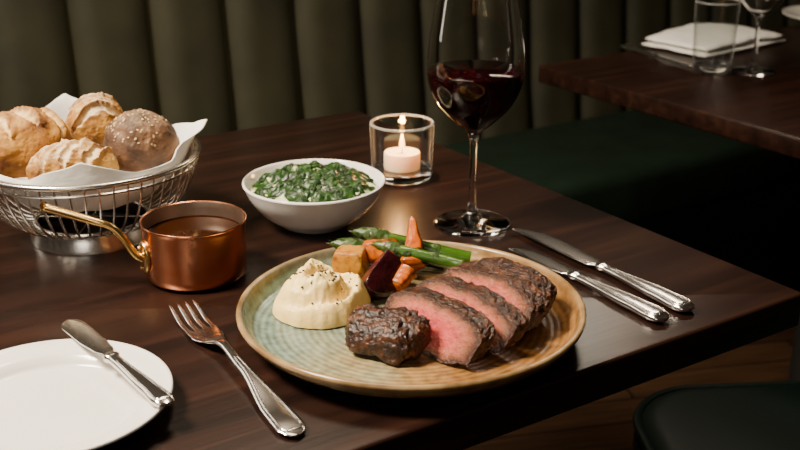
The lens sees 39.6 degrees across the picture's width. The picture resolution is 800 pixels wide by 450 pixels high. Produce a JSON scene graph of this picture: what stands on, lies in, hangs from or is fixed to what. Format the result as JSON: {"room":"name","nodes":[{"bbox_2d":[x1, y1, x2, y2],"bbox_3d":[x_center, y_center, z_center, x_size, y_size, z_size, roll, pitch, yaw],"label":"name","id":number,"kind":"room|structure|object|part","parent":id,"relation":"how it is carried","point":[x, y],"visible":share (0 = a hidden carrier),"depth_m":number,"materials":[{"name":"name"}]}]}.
{"room":"restaurant","nodes":[
{"label":"restaurant","id":0,"kind":"room"},
{"bbox_2d":[464,327,794,449],"bbox_3d":[0.500,0.461,2.043,9.000,0.001,8.500,0,21,0],"label":"floor","id":1,"kind":"structure","parent":0,"point":[606,423],"depth_m":2.28,"materials":[{"name":"brown wood"}]},
{"bbox_2d":[0,0,799,291],"bbox_3d":[0.066,-0.234,2.265,3.360,1.145,0.586,-13,24,-31],"label":"banquette","id":2,"kind":"object","parent":1,"relation":"on","point":[234,65],"visible":0.41,"depth_m":2.27,"materials":[{"name":"green fabric"}]},
{"bbox_3d":[0.100,-0.041,2.226,3.300,0.130,0.375,-13,24,-31],"label":"seat","id":3,"kind":"part","parent":2,"relation":"part of","materials":[{"name":"green fabric"}]},
{"bbox_2d":[0,111,799,449],"bbox_3d":[-0.394,0.426,1.069,1.300,0.750,0.757,-13,24,-31],"label":"dining table","id":4,"kind":"object","parent":1,"relation":"on","point":[618,349],"visible":0.44,"depth_m":0.96,"materials":[{"name":"brown wood"}]},
{"bbox_2d":[0,339,172,449],"bbox_3d":[-0.246,0.125,0.778,0.172,0.017,0.172,-12,24,-28],"label":"plate","id":5,"kind":"object","parent":4,"relation":"on","point":[60,394],"visible":0.89,"depth_m":0.79,"materials":[{"name":"white ceramic"}]},
{"bbox_2d":[61,319,174,406],"bbox_3d":[-0.209,0.098,0.814,0.020,0.008,0.168,-16,26,-36],"label":"table knife","id":6,"kind":"object","parent":5,"relation":"on","point":[81,331],"visible":1,"depth_m":0.81,"materials":[{"name":"metal"}]},
{"bbox_3d":[-0.238,0.086,0.848,0.020,0.003,0.076,-16,26,-36],"label":"blade","id":7,"kind":"part","parent":6,"relation":"part of","materials":[{"name":"metal"}]},
{"bbox_3d":[-0.186,0.109,0.786,0.016,0.008,0.092,-16,26,-36],"label":"handle","id":8,"kind":"part","parent":6,"relation":"part of","materials":[{"name":"metal"}]},
{"bbox_2d":[0,137,200,255],"bbox_3d":[-0.307,-0.032,1.100,0.223,0.086,0.223,18,27,40],"label":"bread basket","id":9,"kind":"object","parent":4,"relation":"on","point":[54,242],"visible":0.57,"depth_m":1.06,"materials":[{"name":"silver metal"}]},
{"bbox_2d":[0,93,206,211],"bbox_3d":[-0.306,-0.064,1.089,0.196,0.084,0.197,10,23,24],"label":"napkin","id":10,"kind":"object","parent":9,"relation":"in","point":[80,173],"visible":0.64,"depth_m":1.02,"materials":[{"name":"white fabric"}]},
{"bbox_2d":[0,106,72,178],"bbox_3d":[-0.362,-0.079,1.070,0.091,0.070,0.062,-7,22,-19],"label":"bread roll","id":11,"kind":"object","parent":10,"relation":"on","point":[24,131],"visible":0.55,"depth_m":1.05,"materials":[{"name":"beige food"}]},
{"bbox_2d":[26,138,118,179],"bbox_3d":[-0.305,-0.054,1.036,0.084,0.052,0.055,-5,21,-12],"label":"bread roll","id":12,"kind":"object","parent":10,"relation":"on","point":[64,154],"visible":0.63,"depth_m":1.02,"materials":[{"name":"beige food"}]},
{"bbox_2d":[65,92,123,145],"bbox_3d":[-0.307,-0.101,1.124,0.062,0.066,0.058,-4,21,-11],"label":"bread roll","id":13,"kind":"object","parent":10,"relation":"on","point":[88,117],"visible":0.54,"depth_m":1.10,"materials":[{"name":"beige food"}]},
{"bbox_2d":[103,109,179,171],"bbox_3d":[-0.253,-0.082,1.085,0.074,0.063,0.065,-5,21,-13],"label":"bread roll","id":14,"kind":"object","parent":10,"relation":"on","point":[139,140],"visible":0.74,"depth_m":1.06,"materials":[{"name":"brown food"}]},
{"bbox_2d":[39,201,246,291],"bbox_3d":[-0.226,0.009,1.001,0.176,0.078,0.095,0,21,0],"label":"saucepan","id":15,"kind":"object","parent":4,"relation":"on","point":[217,260],"visible":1,"depth_m":0.97,"materials":[{"name":"orange metal"}]},
{"bbox_3d":[-0.269,0.007,0.974,0.089,0.056,0.017,0,21,0],"label":"handle","id":16,"kind":"part","parent":15,"relation":"part of","materials":[{"name":"gold metal"}]},
{"bbox_2d":[147,215,239,236],"bbox_3d":[-0.185,0.020,1.006,0.088,0.030,0.088,0,21,0],"label":"gravy","id":17,"kind":"object","parent":15,"relation":"in","point":[195,225],"visible":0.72,"depth_m":1.02,"materials":[{"name":"brown liquid"}]},
{"bbox_2d":[169,300,304,436],"bbox_3d":[-0.127,0.102,0.843,0.027,0.013,0.234,-11,23,-28],"label":"fork","id":18,"kind":"object","parent":4,"relation":"on","point":[280,415],"visible":1,"depth_m":0.81,"materials":[{"name":"metal"}]},
{"bbox_3d":[-0.115,0.109,0.823,0.026,0.013,0.185,-11,23,-28],"label":"handle","id":19,"kind":"part","parent":18,"relation":"part of","materials":[{"name":"metal"}]},
{"bbox_2d":[242,159,384,233],"bbox_3d":[-0.087,-0.024,1.135,0.145,0.047,0.145,-13,24,-31],"label":"serving bowl","id":20,"kind":"object","parent":4,"relation":"on","point":[320,217],"visible":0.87,"depth_m":1.09,"materials":[{"name":"white ceramic"}]},
{"bbox_2d":[251,160,376,202],"bbox_3d":[-0.087,-0.047,1.127,0.128,0.024,0.128,7,22,18],"label":"spinach","id":21,"kind":"object","parent":20,"relation":"in","point":[313,182],"visible":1,"depth_m":1.10,"materials":[{"name":"green food"}]},
{"bbox_2d":[370,114,433,185],"bbox_3d":[0.002,-0.086,1.269,0.073,0.067,0.073,0,21,0],"label":"candle holder","id":22,"kind":"object","parent":4,"relation":"on","point":[424,173],"visible":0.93,"depth_m":1.25,"materials":[{"name":"clear glass"}]},
{"bbox_2d":[384,135,419,172],"bbox_3d":[0.002,-0.085,1.269,0.042,0.041,0.042,0,21,0],"label":"candle","id":23,"kind":"object","parent":22,"relation":"in","point":[401,159],"visible":1,"depth_m":1.26,"materials":[{"name":"beige wax"}]},
{"bbox_3d":[0.002,-0.060,1.279,0.069,0.012,0.069,0,21,0],"label":"glass","id":24,"kind":"part","parent":22,"relation":"part of","materials":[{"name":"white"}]},
{"bbox_2d":[236,240,586,397],"bbox_3d":[0.009,0.074,0.901,0.287,0.026,0.287,0,21,0],"label":"dinner plate","id":25,"kind":"object","parent":4,"relation":"on","point":[321,357],"visible":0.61,"depth_m":0.85,"materials":[{"name":"ceramic"}]},
{"bbox_2d":[273,259,370,328],"bbox_3d":[-0.065,0.051,0.917,0.074,0.039,0.078,12,24,29],"label":"potato","id":26,"kind":"object","parent":25,"relation":"on","point":[316,296],"visible":0.98,"depth_m":0.90,"materials":[{"name":"beige food"}]},
{"bbox_2d":[331,245,368,277],"bbox_3d":[-0.044,0.032,0.990,0.032,0.025,0.033,3,21,9],"label":"potato","id":27,"kind":"object","parent":25,"relation":"on","point":[346,258],"visible":0.78,"depth_m":0.98,"materials":[{"name":"food"}]},
{"bbox_2d":[362,238,397,263],"bbox_3d":[-0.019,0.023,0.993,0.039,0.030,0.023,18,27,39],"label":"carrot piece","id":28,"kind":"object","parent":25,"relation":"on","point":[372,253],"visible":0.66,"depth_m":0.99,"materials":[{"name":"orange food"}]},
{"bbox_2d":[361,249,401,298],"bbox_3d":[-0.018,0.042,0.948,0.034,0.036,0.052,11,23,26],"label":"wedge","id":29,"kind":"object","parent":25,"relation":"on","point":[377,279],"visible":0.9,"depth_m":0.94,"materials":[{"name":"food"}]},
{"bbox_2d":[327,237,443,269],"bbox_3d":[-0.012,0.026,1.001,0.108,0.030,0.018,0,21,0],"label":"asparagus spear","id":30,"kind":"object","parent":25,"relation":"on","point":[335,244],"visible":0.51,"depth_m":1.00,"materials":[{"name":"green food"}]},
{"bbox_2d":[345,303,431,365],"bbox_3d":[-0.012,0.082,0.845,0.069,0.033,0.040,10,23,25],"label":"end piece","id":31,"kind":"object","parent":25,"relation":"on","point":[394,336],"visible":1,"depth_m":0.83,"materials":[{"name":"brown food"}]},
{"bbox_2d":[392,264,416,291],"bbox_3d":[0.002,0.046,0.952,0.018,0.022,0.025,13,24,31],"label":"carrot piece","id":32,"kind":"object","parent":25,"relation":"on","point":[405,274],"visible":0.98,"depth_m":0.95,"materials":[{"name":"orange food"}]},
{"bbox_2d":[350,227,471,261],"bbox_3d":[0.009,0.019,1.005,0.112,0.032,0.017,3,21,9],"label":"asparagus spear","id":33,"kind":"object","parent":25,"relation":"on","point":[364,233],"visible":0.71,"depth_m":1.00,"materials":[{"name":"green food"}]},
{"bbox_2d":[400,217,425,270],"bbox_3d":[0.011,0.020,0.986,0.025,0.043,0.042,0,21,0],"label":"carrot piece","id":34,"kind":"object","parent":25,"relation":"on","point":[413,239],"visible":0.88,"depth_m":0.98,"materials":[{"name":"orange food"}]},
{"bbox_2d":[368,240,464,267],"bbox_3d":[0.013,0.026,0.974,0.087,0.021,0.015,7,22,17],"label":"asparagus spear","id":35,"kind":"object","parent":25,"relation":"on","point":[427,257],"visible":0.88,"depth_m":0.97,"materials":[{"name":"green food"}]},
{"bbox_2d":[385,286,494,364],"bbox_3d":[0.028,0.076,0.863,0.042,0.031,0.110,-16,26,-36],"label":"slice","id":36,"kind":"object","parent":25,"relation":"on","point":[460,333],"visible":0.79,"depth_m":0.84,"materials":[{"name":"pink food"}]},
{"bbox_2d":[416,274,528,353],"bbox_3d":[0.052,0.069,0.880,0.044,0.033,0.116,-16,26,-36],"label":"slice","id":37,"kind":"object","parent":25,"relation":"on","point":[510,323],"visible":0.55,"depth_m":0.86,"materials":[{"name":"food"}]},
{"bbox_2d":[443,262,549,331],"bbox_3d":[0.073,0.058,0.901,0.047,0.038,0.106,-16,26,-37],"label":"slice","id":38,"kind":"object","parent":25,"relation":"on","point":[518,289],"visible":0.48,"depth_m":0.89,"materials":[{"name":"food"}]},
{"bbox_2d":[475,257,556,317],"bbox_3d":[0.091,0.052,0.921,0.046,0.035,0.092,-18,27,-39],"label":"slice","id":39,"kind":"object","parent":25,"relation":"on","point":[539,279],"visible":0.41,"depth_m":0.91,"materials":[{"name":"brown food"}]},
{"bbox_2d":[427,0,524,236],"bbox_3d":[0.074,-0.118,1.095,0.096,0.250,0.096,0,21,0],"label":"wine glass","id":40,"kind":"object","parent":4,"relation":"on","point":[476,52],"visible":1,"depth_m":1.05,"materials":[{"name":"clear glass"}]},
{"bbox_2d":[509,248,669,321],"bbox_3d":[0.165,0.049,0.991,0.020,0.009,0.194,-13,24,-31],"label":"table knife","id":41,"kind":"object","parent":4,"relation":"on","point":[645,309],"visible":1,"depth_m":0.96,"materials":[{"name":"metal"}]},
{"bbox_3d":[0.133,0.033,1.036,0.018,0.003,0.077,-13,24,-31],"label":"blade","id":42,"kind":"part","parent":41,"relation":"part of","materials":[{"name":"metal"}]},
{"bbox_3d":[0.187,0.061,0.960,0.020,0.009,0.116,-13,24,-31],"label":"handle","id":43,"kind":"part","parent":41,"relation":"part of","materials":[{"name":"metal"}]},
{"bbox_2d":[512,228,694,311],"bbox_3d":[0.183,0.036,1.025,0.022,0.009,0.231,-12,24,-30],"label":"table knife","id":44,"kind":"object","parent":4,"relation":"on","point":[674,301],"visible":1,"depth_m":1.00,"materials":[{"name":"metal"}]},
{"bbox_3d":[0.152,0.019,1.071,0.022,0.003,0.115,-12,24,-30],"label":"blade","id":45,"kind":"part","parent":44,"relation":"part of","materials":[{"name":"metal"}]},
{"bbox_3d":[0.214,0.054,0.979,0.020,0.009,0.115,-12,24,-30],"label":"handle","id":46,"kind":"part","parent":44,"relation":"part of","materials":[{"name":"metal"}]},
{"bbox_2d":[538,25,799,380],"bbox_3d":[0.748,0.092,1.959,0.850,0.750,0.600,-13,24,-31],"label":"dining table","id":47,"kind":"object","parent":1,"relation":"on","point":[762,112],"visible":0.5,"depth_m":1.71,"materials":[{"name":"brown wood"}]},
{"bbox_2d":[620,44,692,66],"bbox_3d":[0.436,-0.287,1.889,0.018,0.008,0.196,-10,23,-24],"label":"table knife","id":48,"kind":"object","parent":47,"relation":"on","point":[624,46],"visible":0.95,"depth_m":1.90,"materials":[{"name":"metal"}]},
{"bbox_3d":[0.415,-0.303,1.931,0.016,0.008,0.098,-10,23,-24],"label":"handle","id":49,"kind":"part","parent":48,"relation":"part of","materials":[{"name":"metal"}]},
{"bbox_3d":[0.457,-0.272,1.848,0.018,0.003,0.098,-10,23,-24],"label":"blade","id":50,"kind":"part","parent":48,"relation":"part of","materials":[{"name":"metal"}]},
{"bbox_2d":[641,23,785,56],"bbox_3d":[0.565,-0.338,1.994,0.238,0.027,0.142,-15,26,-35],"label":"folded napkin","id":51,"kind":"object","parent":47,"relation":"on","point":[708,39],"visible":0.97,"depth_m":1.96,"materials":[{"name":"white fabric"}]},
{"bbox_2d":[692,0,740,75],"bbox_3d":[0.500,-0.299,1.767,0.070,0.115,0.070,0,21,0],"label":"water tumbler","id":52,"kind":"object","parent":47,"relation":"on","point":[708,68],"visible":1,"depth_m":1.77,"materials":[{"name":"clear glass"}]},
{"bbox_3d":[0.500,-0.251,1.785,0.060,0.013,0.060,0,21,0],"label":"glass","id":53,"kind":"part","parent":52,"relation":"part of","materials":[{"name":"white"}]},
{"bbox_2d":[730,0,782,76],"bbox_3d":[0.570,-0.355,1.754,0.086,0.230,0.086,0,21,0],"label":"wine glass","id":54,"kind":"object","parent":47,"relation":"on","point":[759,8],"visible":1,"depth_m":1.76,"materials":[{"name":"clear glass"}]},
{"bbox_2d":[782,5,799,19],"bbox_3d":[0.872,-0.412,2.209,0.215,0.017,0.215,0,21,0],"label":"bread plate","id":55,"kind":"object","parent":47,"relation":"on","point":[793,11],"visible":1,"depth_m":2.25,"materials":[{"name":"white ceramic"}]},
{"bbox_2d":[632,381,799,449],"bbox_3d":[0.595,0.329,1.245,0.608,0.811,0.496,-1,21,-4],"label":"upholstered chair","id":56,"kind":"object","parent":1,"relation":"on","point":[748,415],"visible":1,"depth_m":1.34,"materials":[{"name":"green leather"}]}
]}

